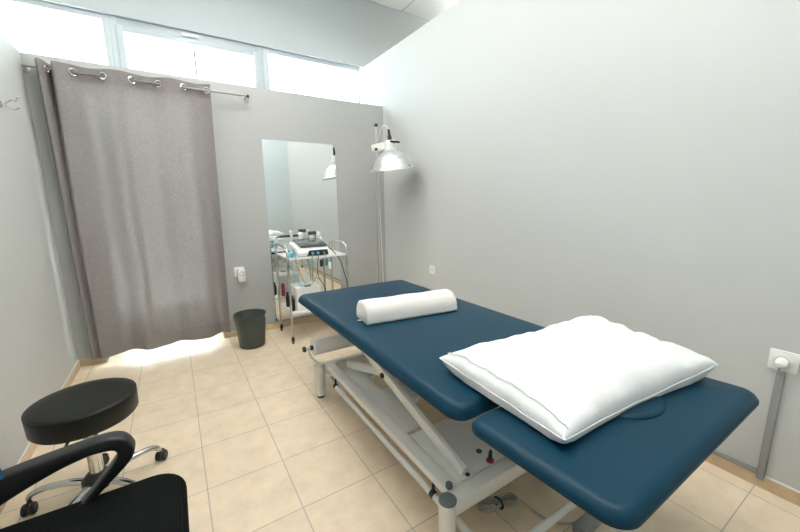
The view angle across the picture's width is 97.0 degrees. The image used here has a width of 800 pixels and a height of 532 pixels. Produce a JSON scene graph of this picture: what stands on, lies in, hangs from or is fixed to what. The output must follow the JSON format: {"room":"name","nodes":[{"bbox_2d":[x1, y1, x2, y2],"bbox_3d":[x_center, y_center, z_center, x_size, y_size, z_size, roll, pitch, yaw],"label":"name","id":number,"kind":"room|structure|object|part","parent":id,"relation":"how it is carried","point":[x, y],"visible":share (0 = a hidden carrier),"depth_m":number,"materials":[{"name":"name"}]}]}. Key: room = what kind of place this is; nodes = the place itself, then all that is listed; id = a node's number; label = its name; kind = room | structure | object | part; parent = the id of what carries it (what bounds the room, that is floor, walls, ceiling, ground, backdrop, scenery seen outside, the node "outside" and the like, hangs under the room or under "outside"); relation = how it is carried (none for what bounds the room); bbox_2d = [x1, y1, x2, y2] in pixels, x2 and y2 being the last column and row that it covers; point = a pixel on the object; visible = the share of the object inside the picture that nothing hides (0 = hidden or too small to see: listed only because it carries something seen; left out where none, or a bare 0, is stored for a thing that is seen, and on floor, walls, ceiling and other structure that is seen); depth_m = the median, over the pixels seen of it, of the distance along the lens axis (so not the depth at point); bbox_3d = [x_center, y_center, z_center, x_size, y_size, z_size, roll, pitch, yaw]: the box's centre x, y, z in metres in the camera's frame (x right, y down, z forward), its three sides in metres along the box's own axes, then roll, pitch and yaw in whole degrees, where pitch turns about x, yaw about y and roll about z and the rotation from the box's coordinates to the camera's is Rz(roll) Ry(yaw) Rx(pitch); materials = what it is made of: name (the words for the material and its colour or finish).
{"room":"examination room","nodes":[
{"label":"examination room","id":0,"kind":"room"},
{"bbox_2d":[0,32,77,470],"bbox_3d":[-1.682,-0.065,1.155,0.100,2.297,4.440,-7,12,-32],"label":"wall","id":1,"kind":"structure","parent":0,"point":[38,353],"depth_m":2.10,"materials":[{"name":"grey paint"}]},
{"bbox_2d":[0,96,20,109],"bbox_3d":[-2.221,-0.929,2.013,0.084,0.078,0.040,-7,12,-32],"label":"coat hook","id":2,"kind":"object","parent":1,"relation":"attached to","point":[17,97],"visible":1,"depth_m":2.01,"materials":[{"name":"silver metal"}]},
{"bbox_2d":[0,359,80,513],"bbox_3d":[-1.516,1.061,1.224,0.009,0.056,3.841,-7,12,-32],"label":"baseboard","id":3,"kind":"structure","parent":1,"relation":"attached to","point":[27,456],"depth_m":1.86,"materials":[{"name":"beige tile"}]},
{"bbox_2d":[20,52,385,359],"bbox_3d":[-1.403,-0.487,3.408,2.840,2.297,0.100,-7,12,-32],"label":"wall","id":4,"kind":"structure","parent":0,"point":[240,125],"depth_m":3.36,"materials":[{"name":"grey paint"}]},
{"bbox_2d":[21,64,248,100],"bbox_3d":[-1.955,-1.424,2.768,1.444,0.044,0.088,-7,12,-32],"label":"curtain rod","id":5,"kind":"object","parent":4,"relation":"attached to","point":[27,68],"visible":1,"depth_m":2.71,"materials":[{"name":"grey metal"}]},
{"bbox_2d":[34,57,230,359],"bbox_3d":[-2.030,-0.387,2.887,1.054,2.181,0.118,-8,13,-33],"label":"curtain","id":6,"kind":"object","parent":5,"relation":"hanging from","point":[135,162],"visible":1,"depth_m":2.83,"materials":[{"name":"fabric"}]},
{"bbox_2d":[80,315,320,365],"bbox_3d":[-1.361,0.623,3.568,2.840,0.056,0.009,-7,12,-32],"label":"baseboard","id":7,"kind":"structure","parent":4,"relation":"attached to","point":[88,361],"depth_m":3.59,"materials":[{"name":"beige tile"}]},
{"bbox_2d":[234,267,243,276],"bbox_3d":[-1.525,0.053,3.357,0.088,0.088,0.012,-7,12,-32],"label":"wall socket","id":8,"kind":"object","parent":4,"relation":"attached to","point":[235,268],"visible":0.43,"depth_m":3.34,"materials":[{"name":"white plastic"}]},
{"bbox_2d":[237,269,245,281],"bbox_3d":[-1.497,0.089,3.344,0.064,0.120,0.049,-7,12,-32],"label":"plug adapter","id":9,"kind":"object","parent":4,"relation":"attached to","point":[240,272],"visible":1,"depth_m":3.33,"materials":[{"name":"white plastic"}]},
{"bbox_2d":[261,139,340,320],"bbox_3d":[-0.974,-0.348,3.646,0.729,1.775,0.006,-7,12,-32],"label":"mirror","id":10,"kind":"object","parent":4,"relation":"attached to","point":[300,177],"visible":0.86,"depth_m":3.58,"materials":[{"name":"silver glass"}]},
{"bbox_2d":[39,0,428,70],"bbox_3d":[-1.615,-1.199,3.752,8.200,3.575,0.130,-7,12,-32],"label":"ceiling","id":11,"kind":"structure","parent":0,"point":[356,33],"depth_m":3.73,"materials":[{"name":"paint"}]},
{"bbox_2d":[0,0,114,65],"bbox_3d":[-3.192,-1.769,2.625,1.675,0.548,0.070,-7,12,-32],"label":"window","id":12,"kind":"structure","parent":11,"relation":"attached to","point":[35,4],"depth_m":2.90,"materials":[{"name":"grey plastic"}]},
{"bbox_2d":[108,15,264,88],"bbox_3d":[-1.948,-1.922,3.374,1.245,0.548,0.122,-7,12,-32],"label":"window","id":13,"kind":"structure","parent":11,"relation":"attached to","point":[137,45],"depth_m":3.31,"materials":[{"name":"clear glass"}]},
{"bbox_3d":[-1.955,-1.902,3.390,1.085,0.393,0.006,-7,12,-32],"label":"pane","id":14,"kind":"part","parent":13,"relation":"part of","materials":[{"name":"clear glass"}]},
{"bbox_3d":[-1.948,-2.143,3.282,0.135,0.024,0.034,-7,12,-32],"label":"handle","id":15,"kind":"part","parent":13,"relation":"part of","materials":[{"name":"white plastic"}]},
{"bbox_2d":[262,47,360,102],"bbox_3d":[-0.966,-2.053,4.021,1.120,0.548,0.070,-7,12,-32],"label":"window","id":16,"kind":"structure","parent":11,"relation":"attached to","point":[266,52],"depth_m":3.91,"materials":[{"name":"grey plastic"}]},
{"bbox_2d":[0,320,799,531],"bbox_3d":[0.289,1.127,1.190,8.200,0.100,7.120,-7,12,-32],"label":"floor","id":17,"kind":"structure","parent":0,"point":[254,446],"depth_m":1.75,"materials":[{"name":"beige tile"}]},
{"bbox_2d":[20,377,167,517],"bbox_3d":[-1.333,0.785,1.526,0.510,0.483,0.545,-7,12,-32],"label":"stool","id":18,"kind":"object","parent":17,"relation":"on","point":[84,410],"visible":0.73,"depth_m":1.45,"materials":[{"name":"black leather"}]},
{"bbox_3d":[-1.463,0.946,1.509,0.214,0.060,0.036,-4,11,-16],"label":"leg","id":19,"kind":"part","parent":18,"relation":"part of","materials":[{"name":"silver metal"}]},
{"bbox_3d":[-1.308,0.964,1.405,0.036,0.060,0.214,-1,11,-4],"label":"leg","id":20,"kind":"part","parent":18,"relation":"part of","materials":[{"name":"silver metal"}]},
{"bbox_3d":[-1.324,0.595,1.488,0.360,0.096,0.360,-7,12,-32],"label":"seat","id":21,"kind":"part","parent":18,"relation":"part of","materials":[{"name":"black leather"}]},
{"bbox_3d":[-1.175,0.942,1.518,0.214,0.060,0.036,2,11,13],"label":"leg","id":22,"kind":"part","parent":18,"relation":"part of","materials":[{"name":"silver metal"}]},
{"bbox_3d":[-1.248,0.912,1.680,0.036,0.060,0.215,5,12,29],"label":"leg","id":23,"kind":"part","parent":18,"relation":"part of","materials":[{"name":"silver metal"}]},
{"bbox_2d":[0,431,189,531],"bbox_3d":[-0.776,0.643,0.701,0.678,1.052,0.551,-7,12,-32],"label":"office chair","id":24,"kind":"object","parent":17,"relation":"on","point":[157,503],"visible":1,"depth_m":0.91,"materials":[{"name":"black plastic"}]},
{"bbox_3d":[-0.913,0.576,0.905,0.393,0.205,0.046,-7,12,-32],"label":"armrest","id":25,"kind":"part","parent":24,"relation":"part of","materials":[{"name":"black plastic"}]},
{"bbox_3d":[-0.740,0.681,0.757,0.497,0.053,0.493,-7,12,-32],"label":"seat","id":26,"kind":"part","parent":24,"relation":"part of","materials":[{"name":"black fabric"}]},
{"bbox_2d":[233,309,265,349],"bbox_3d":[-1.340,0.569,3.184,0.276,0.301,0.276,-7,12,-32],"label":"waste bin","id":27,"kind":"object","parent":17,"relation":"on","point":[250,324],"visible":1,"depth_m":3.10,"materials":[{"name":"grey plastic"}]},
{"bbox_2d":[275,239,348,343],"bbox_3d":[-0.850,0.212,3.452,0.582,0.896,0.447,-7,12,-32],"label":"trolley","id":28,"kind":"object","parent":17,"relation":"on","point":[284,255],"visible":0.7,"depth_m":3.32,"materials":[{"name":"silver metal"}]},
{"bbox_3d":[-1.080,0.208,3.292,0.021,0.826,0.424,-7,12,-32],"label":"frame","id":29,"kind":"part","parent":28,"relation":"part of","materials":[{"name":"silver metal"}]},
{"bbox_2d":[286,292,289,306],"bbox_3d":[-1.073,0.319,3.387,0.037,0.143,0.037,-7,12,-32],"label":"bottle","id":30,"kind":"object","parent":28,"relation":"on","point":[287,293],"visible":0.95,"depth_m":3.37,"materials":[{"name":"black plastic"}]},
{"bbox_2d":[288,248,293,257],"bbox_3d":[-0.991,-0.122,3.199,0.066,0.077,0.156,-5,11,-22],"label":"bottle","id":31,"kind":"object","parent":28,"relation":"on","point":[290,251],"visible":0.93,"depth_m":3.15,"materials":[{"name":"teal plastic"}]},
{"bbox_2d":[291,296,294,310],"bbox_3d":[-0.985,0.343,3.255,0.037,0.143,0.037,-7,12,-32],"label":"bottle","id":32,"kind":"object","parent":28,"relation":"on","point":[292,297],"visible":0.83,"depth_m":3.24,"materials":[{"name":"black plastic"}]},
{"bbox_2d":[281,302,310,315],"bbox_3d":[-0.844,0.378,3.476,0.540,0.018,0.411,-7,12,-32],"label":"shelf","id":33,"kind":"object","parent":28,"relation":"attached to","point":[296,312],"depth_m":3.24,"materials":[{"name":"white plastic"}]},
{"bbox_2d":[291,281,320,310],"bbox_3d":[-0.910,0.276,3.397,0.235,0.221,0.245,-7,12,-32],"label":"case","id":34,"kind":"object","parent":28,"relation":"on","point":[297,290],"visible":0.66,"depth_m":3.29,"materials":[{"name":"white plastic"}]},
{"bbox_2d":[277,249,345,260],"bbox_3d":[-0.849,-0.113,3.384,0.540,0.018,0.411,-7,12,-32],"label":"shelf","id":35,"kind":"object","parent":28,"relation":"attached to","point":[332,253],"depth_m":3.25,"materials":[{"name":"white plastic"}]},
{"bbox_2d":[289,238,347,290],"bbox_3d":[-0.804,0.198,3.393,0.522,0.904,0.360,-7,12,-32],"label":"console","id":36,"kind":"object","parent":28,"relation":"on","point":[306,247],"visible":0.86,"depth_m":3.23,"materials":[{"name":"white plastic"}]},
{"bbox_3d":[-0.852,-0.221,3.332,0.252,0.057,0.246,-7,12,-32],"label":"lid","id":37,"kind":"part","parent":36,"relation":"part of","materials":[{"name":"grey plastic"}]},
{"bbox_2d":[308,231,315,237],"bbox_3d":[-0.872,-0.247,3.534,0.080,0.200,0.035,-7,12,-32],"label":"handset","id":38,"kind":"object","parent":36,"relation":"on","point":[310,233],"visible":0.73,"depth_m":3.51,"materials":[{"name":"white plastic"}]},
{"bbox_3d":[-0.748,-0.123,3.229,0.198,0.050,0.011,-7,12,-32],"label":"panel","id":39,"kind":"part","parent":36,"relation":"part of","materials":[{"name":"black plastic"}]},
{"bbox_3d":[-0.601,0.228,3.391,0.218,0.840,0.050,1,11,11],"label":"power cord","id":40,"kind":"part","parent":36,"relation":"part of","materials":[{"name":"black plastic"}]},
{"bbox_3d":[-0.612,0.149,3.585,0.021,0.826,0.424,-7,12,-32],"label":"frame","id":41,"kind":"part","parent":28,"relation":"part of","materials":[{"name":"silver metal"}]},
{"bbox_2d":[369,124,416,282],"bbox_3d":[-0.170,-0.379,3.546,0.541,2.008,0.721,-7,12,-32],"label":"heat lamp","id":42,"kind":"object","parent":17,"relation":"on","point":[391,158],"visible":0.7,"depth_m":3.25,"materials":[{"name":"grey metal"}]},
{"bbox_3d":[-0.175,-1.146,3.400,0.056,0.069,0.302,-9,13,-37],"label":"arm","id":43,"kind":"part","parent":42,"relation":"part of","materials":[{"name":"white metal"}]},
{"bbox_3d":[-0.167,-0.370,3.565,0.046,1.944,0.338,-4,11,-18],"label":"cord","id":44,"kind":"part","parent":42,"relation":"part of","materials":[{"name":"white plastic"}]},
{"bbox_3d":[-0.066,-0.989,3.343,0.448,0.215,0.453,-7,12,-32],"label":"lamp shade","id":45,"kind":"part","parent":42,"relation":"part of","materials":[{"name":"silver metal"}]},
{"bbox_2d":[478,492,574,524],"bbox_3d":[0.527,1.003,1.476,0.400,0.051,0.107,1,11,10],"label":"cable","id":46,"kind":"object","parent":17,"relation":"on","point":[495,500],"visible":0.99,"depth_m":1.49,"materials":[{"name":"grey plastic"}]},
{"bbox_2d":[298,280,758,531],"bbox_3d":[0.206,0.612,1.843,0.935,0.676,2.155,-7,12,-32],"label":"table","id":47,"kind":"object","parent":17,"relation":"on","point":[620,472],"visible":0.84,"depth_m":1.28,"materials":[{"name":"blue leather"}]},
{"bbox_3d":[-0.527,0.751,2.334,0.063,0.206,0.063,-7,12,-32],"label":"leg","id":48,"kind":"part","parent":47,"relation":"part of","materials":[{"name":"white metal"}]},
{"bbox_3d":[-0.214,0.640,2.518,0.676,0.066,0.056,-7,12,-32],"label":"cross rail","id":49,"kind":"part","parent":47,"relation":"part of","materials":[{"name":"white metal"}]},
{"bbox_3d":[-0.045,0.569,1.874,0.026,0.400,1.150,-7,12,-32],"label":"lift arm","id":50,"kind":"part","parent":47,"relation":"part of","materials":[{"name":"white metal"}]},
{"bbox_2d":[342,367,419,433],"bbox_3d":[-0.081,0.718,2.035,0.242,0.010,0.760,-7,12,-32],"label":"tray","id":51,"kind":"object","parent":47,"relation":"on","point":[384,399],"depth_m":1.95,"materials":[{"name":"white metal"}]},
{"bbox_3d":[-0.141,0.750,1.852,0.060,0.036,1.276,-7,12,-32],"label":"rail","id":52,"kind":"part","parent":47,"relation":"part of","materials":[{"name":"white metal"}]},
{"bbox_2d":[357,289,456,324],"bbox_3d":[0.033,0.215,1.982,0.574,0.107,0.187,-6,12,-25],"label":"bolster","id":53,"kind":"object","parent":47,"relation":"on","point":[372,311],"visible":1,"depth_m":1.91,"materials":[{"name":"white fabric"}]},
{"bbox_3d":[-0.095,0.552,1.875,0.026,0.364,1.288,-7,12,-32],"label":"lift arm","id":54,"kind":"part","parent":47,"relation":"part of","materials":[{"name":"white metal"}]},
{"bbox_2d":[298,280,544,420],"bbox_3d":[0.096,0.294,2.006,0.880,0.058,1.672,-7,12,-32],"label":"cushion","id":55,"kind":"object","parent":47,"relation":"on","point":[410,349],"depth_m":1.68,"materials":[{"name":"blue leather"}]},
{"bbox_3d":[0.171,0.939,1.283,0.063,0.206,0.063,-7,12,-32],"label":"leg","id":56,"kind":"part","parent":47,"relation":"part of","materials":[{"name":"white metal"}]},
{"bbox_3d":[0.182,0.817,1.319,0.027,0.020,0.027,-7,12,-32],"label":"stop knob","id":57,"kind":"part","parent":47,"relation":"part of","materials":[{"name":"grey plastic"}]},
{"bbox_3d":[0.470,0.829,1.465,0.676,0.066,0.058,-7,12,-32],"label":"cross rail","id":58,"kind":"part","parent":47,"relation":"part of","materials":[{"name":"white metal"}]},
{"bbox_3d":[0.370,0.775,1.448,0.025,0.041,0.023,-7,12,-32],"label":"switch lever","id":59,"kind":"part","parent":47,"relation":"part of","materials":[{"name":"black plastic"}]},
{"bbox_2d":[439,315,717,443],"bbox_3d":[0.648,0.328,1.261,0.862,0.131,0.530,-6,12,-25],"label":"pillow","id":60,"kind":"object","parent":47,"relation":"on","point":[565,380],"visible":1,"depth_m":1.12,"materials":[{"name":"white fabric"}]},
{"bbox_2d":[472,377,758,529],"bbox_3d":[0.679,0.447,1.094,0.870,0.069,0.452,-7,12,-32],"label":"cushion","id":61,"kind":"object","parent":47,"relation":"on","point":[621,471],"depth_m":0.89,"materials":[{"name":"blue leather"}]},
{"bbox_2d":[572,512,601,531],"bbox_3d":[0.725,1.028,1.329,0.139,0.034,0.392,5,12,26],"label":"cable box","id":62,"kind":"object","parent":17,"relation":"on","point":[586,522],"visible":0.43,"depth_m":1.38,"materials":[{"name":"grey plastic"}]},
{"bbox_2d":[367,0,458,20],"bbox_3d":[0.249,-2.486,0.518,8.200,0.100,7.120,-7,12,-32],"label":"ceiling","id":63,"kind":"structure","parent":0,"point":[425,9],"depth_m":4.27,"materials":[{"name":"paint"}]},
{"bbox_2d":[361,0,799,490],"bbox_3d":[0.792,-0.638,2.660,0.100,2.820,4.440,-7,12,-32],"label":"wall","id":64,"kind":"structure","parent":0,"point":[634,164],"depth_m":1.93,"materials":[{"name":"grey paint"}]},
{"bbox_2d":[430,265,434,273],"bbox_3d":[0.315,0.036,3.451,0.012,0.084,0.084,-7,12,-32],"label":"wall socket","id":65,"kind":"object","parent":64,"relation":"attached to","point":[432,268],"visible":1,"depth_m":3.44,"materials":[{"name":"white plastic"}]},
{"bbox_2d":[705,454,799,506],"bbox_3d":[0.868,0.756,2.719,0.009,0.056,3.841,-7,12,-32],"label":"baseboard","id":66,"kind":"structure","parent":64,"relation":"attached to","point":[768,485],"depth_m":1.59,"materials":[{"name":"beige tile"}]},
{"bbox_2d":[712,450,756,472],"bbox_3d":[0.833,0.709,2.762,0.012,0.021,2.836,-7,12,-32],"label":"cable trunking","id":67,"kind":"object","parent":66,"relation":"on","point":[720,454],"visible":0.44,"depth_m":1.64,"materials":[{"name":"grey plastic"}]},
{"bbox_2d":[756,372,785,480],"bbox_3d":[1.602,0.699,1.532,0.014,0.508,0.026,-7,12,-32],"label":"cable trunking","id":68,"kind":"object","parent":64,"relation":"attached to","point":[779,382],"visible":1,"depth_m":1.53,"materials":[{"name":"grey plastic"}]},
{"bbox_2d":[765,476,799,492],"bbox_3d":[1.760,0.971,1.343,0.006,0.006,0.535,-7,12,-32],"label":"trim","id":69,"kind":"structure","parent":64,"relation":"attached to","point":[769,478],"depth_m":1.52,"materials":[{"name":"white"}]},
{"bbox_2d":[767,348,799,374],"bbox_3d":[1.600,0.397,1.476,0.012,0.088,0.088,-7,12,-32],"label":"wall socket","id":70,"kind":"object","parent":64,"relation":"attached to","point":[793,358],"visible":0.72,"depth_m":1.47,"materials":[{"name":"white plastic"}]},
{"bbox_2d":[775,358,789,377],"bbox_3d":[1.583,0.426,1.470,0.039,0.092,0.042,-7,12,-32],"label":"plug","id":71,"kind":"object","parent":70,"relation":"attached to","point":[780,362],"visible":1,"depth_m":1.46,"materials":[{"name":"white plastic"}]}
]}

